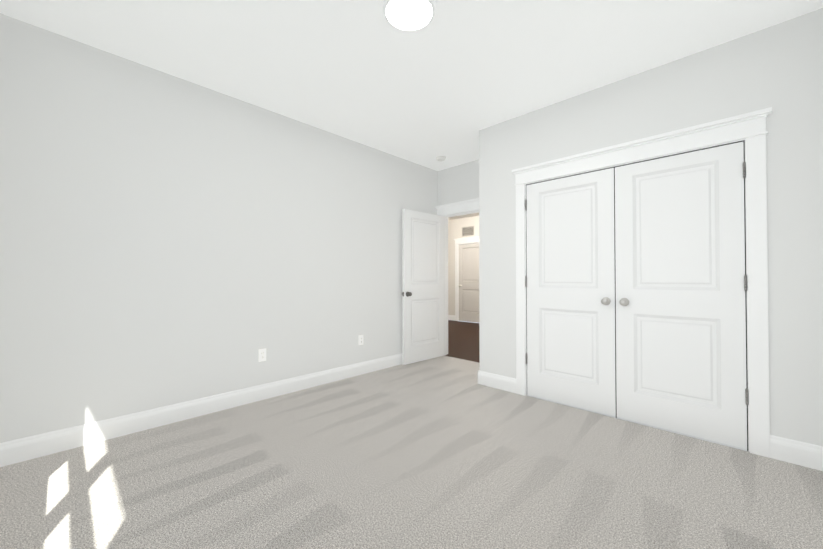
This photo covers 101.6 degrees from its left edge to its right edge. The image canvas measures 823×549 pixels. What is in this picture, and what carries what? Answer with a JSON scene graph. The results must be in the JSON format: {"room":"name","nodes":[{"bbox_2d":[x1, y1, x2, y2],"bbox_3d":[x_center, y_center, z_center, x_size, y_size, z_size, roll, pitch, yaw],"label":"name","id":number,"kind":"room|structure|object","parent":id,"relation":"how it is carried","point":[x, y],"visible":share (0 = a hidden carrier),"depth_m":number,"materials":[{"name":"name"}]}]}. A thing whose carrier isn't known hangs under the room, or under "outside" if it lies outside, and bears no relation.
{"room":"empty bedroom","nodes":[
{"label":"empty bedroom","id":0,"kind":"room"},
{"bbox_2d":[0,13,437,442],"bbox_3d":[-1.135,-0.196,3.517,0.120,2.740,4.269,-1,-1,44],"label":"wall","id":1,"kind":"structure","parent":0,"point":[166,239],"depth_m":2.62,"materials":[{"name":"white paint"}]},
{"bbox_2d":[0,353,401,466],"bbox_3d":[-1.059,1.103,3.483,0.015,0.140,4.189,-1,-1,44],"label":"baseboard","id":2,"kind":"structure","parent":1,"relation":"attached to","point":[27,448],"depth_m":2.59,"materials":[{"name":"white paint"}]},
{"bbox_2d":[258,348,265,361],"bbox_3d":[-1.394,0.754,3.144,0.008,0.115,0.070,-1,-1,44],"label":"electrical outlet","id":3,"kind":"object","parent":1,"relation":"attached to","point":[262,354],"visible":1,"depth_m":3.14,"materials":[{"name":"white plastic"}]},
{"bbox_2d":[359,335,362,344],"bbox_3d":[-0.596,0.774,3.972,0.008,0.115,0.070,-1,-1,44],"label":"electrical outlet","id":4,"kind":"object","parent":1,"relation":"attached to","point":[360,339],"visible":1,"depth_m":3.97,"materials":[{"name":"white plastic"}]},
{"bbox_2d":[0,356,822,548],"bbox_3d":[0.254,1.208,2.230,3.640,0.100,4.209,-1,-1,44],"label":"floor carpet","id":5,"kind":"object","parent":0,"point":[444,452],"visible":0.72,"depth_m":1.86,"materials":[{"name":"beige carpet"}]},
{"bbox_2d":[0,0,822,219],"bbox_3d":[-0.112,-1.607,5.042,8.260,0.120,7.860,-1,-1,44],"label":"ceiling","id":6,"kind":"structure","parent":0,"point":[451,79],"depth_m":2.36,"materials":[{"name":"white paint"}]},
{"bbox_2d":[382,0,435,30],"bbox_3d":[-0.013,-1.560,1.989,0.316,0.050,0.316,-1,-1,44],"label":"ceiling light","id":7,"kind":"object","parent":6,"relation":"attached to","point":[409,15],"visible":1,"depth_m":1.98,"materials":[{"name":"white glass"}]},
{"bbox_2d":[436,156,445,161],"bbox_3d":[0.391,-1.534,4.464,0.136,0.041,0.136,-1,-1,44],"label":"smoke detector","id":8,"kind":"object","parent":6,"relation":"attached to","point":[440,158],"visible":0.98,"depth_m":4.43,"materials":[{"name":"white plastic"}]},
{"bbox_2d":[438,159,478,205],"bbox_3d":[0.866,-0.182,4.637,1.205,2.740,0.120,-1,-1,44],"label":"wall","id":9,"kind":"structure","parent":0,"point":[458,183],"depth_m":4.75,"materials":[{"name":"white paint"}]},
{"bbox_2d":[435,198,478,354],"bbox_3d":[0.795,0.086,4.701,1.060,2.205,0.220,-1,-1,44],"label":"door frame","id":10,"kind":"structure","parent":9,"relation":"attached to","point":[465,207],"depth_m":4.91,"materials":[{"name":"white paint"}]},
{"bbox_2d":[402,209,444,364],"bbox_3d":[0.188,0.162,4.649,0.817,2.027,0.165,1,-1,-44],"label":"entry door","id":11,"kind":"structure","parent":10,"relation":"in","point":[423,286],"depth_m":4.60,"materials":[{"name":"white paint"}]},
{"bbox_2d":[444,320,479,362],"bbox_3d":[0.459,1.273,7.352,5.825,0.096,3.451,-1,-1,44],"label":"floor","id":12,"kind":"structure","parent":0,"point":[463,340],"depth_m":6.16,"materials":[{"name":"brown wood"}]},
{"bbox_2d":[448,216,478,314],"bbox_3d":[1.698,-0.132,8.655,6.065,2.740,0.120,-1,-1,44],"label":"wall","id":13,"kind":"structure","parent":0,"point":[455,226],"depth_m":9.10,"materials":[{"name":"white paint"}]},
{"bbox_2d":[448,315,454,320],"bbox_3d":[0.368,1.182,9.828,2.260,0.140,0.015,-1,-1,44],"label":"baseboard","id":14,"kind":"structure","parent":13,"relation":"attached to","point":[451,317],"depth_m":9.11,"materials":[{"name":"white paint"}]},
{"bbox_2d":[454,236,478,320],"bbox_3d":[1.575,0.136,8.736,1.054,2.205,0.170,-1,-1,44],"label":"door frame","id":15,"kind":"structure","parent":13,"relation":"attached to","point":[466,240],"depth_m":8.99,"materials":[{"name":"white paint"}]},
{"bbox_2d":[462,226,473,236],"bbox_3d":[1.476,-1.131,8.793,0.390,0.260,0.008,-1,-1,44],"label":"air vent","id":16,"kind":"object","parent":13,"relation":"in","point":[468,231],"visible":1,"depth_m":8.78,"materials":[{"name":"beige metal"}]},
{"bbox_2d":[459,243,478,322],"bbox_3d":[1.541,0.213,8.700,0.806,2.027,0.100,-1,-1,44],"label":"hall door","id":17,"kind":"structure","parent":13,"relation":"in","point":[468,282],"depth_m":8.76,"materials":[{"name":"white paint"}]},
{"bbox_2d":[526,395,748,451],"bbox_3d":[2.041,-0.152,3.060,2.435,2.840,0.757,-1,-1,44],"label":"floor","id":18,"kind":"structure","parent":0,"point":[647,425],"depth_m":2.66,"materials":[{"name":"white paint"}]},
{"bbox_2d":[479,8,822,445],"bbox_3d":[1.650,-0.205,2.828,2.435,2.740,0.120,-1,-1,44],"label":"wall","id":19,"kind":"structure","parent":0,"point":[778,68],"depth_m":2.21,"materials":[{"name":"white paint"}]},
{"bbox_2d":[480,371,515,392],"bbox_3d":[0.892,1.103,3.450,0.407,0.140,0.015,-1,-1,44],"label":"baseboard","id":20,"kind":"structure","parent":19,"relation":"attached to","point":[496,381],"depth_m":3.44,"materials":[{"name":"white paint"}]},
{"bbox_2d":[525,168,615,415],"bbox_3d":[1.373,0.142,2.989,0.758,2.027,0.100,-1,-1,44],"label":"closet door","id":21,"kind":"structure","parent":19,"relation":"in","point":[570,286],"depth_m":2.97,"materials":[{"name":"white paint"}]},
{"bbox_2d":[526,140,747,450],"bbox_3d":[1.672,0.141,2.749,1.515,2.047,0.036,-1,-1,44],"label":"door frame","id":22,"kind":"structure","parent":19,"relation":"attached to","point":[743,141],"depth_m":2.59,"materials":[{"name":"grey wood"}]},
{"bbox_2d":[512,107,771,457],"bbox_3d":[1.682,0.062,2.760,1.759,2.205,0.171,-1,-1,44],"label":"trim","id":23,"kind":"structure","parent":19,"relation":"attached to","point":[749,128],"depth_m":2.21,"materials":[{"name":"white paint"}]},
{"bbox_2d":[615,142,748,448],"bbox_3d":[1.923,0.135,2.458,0.758,2.027,0.100,-1,-1,44],"label":"closet door","id":24,"kind":"structure","parent":19,"relation":"in","point":[681,282],"depth_m":2.44,"materials":[{"name":"white paint"}]}
]}

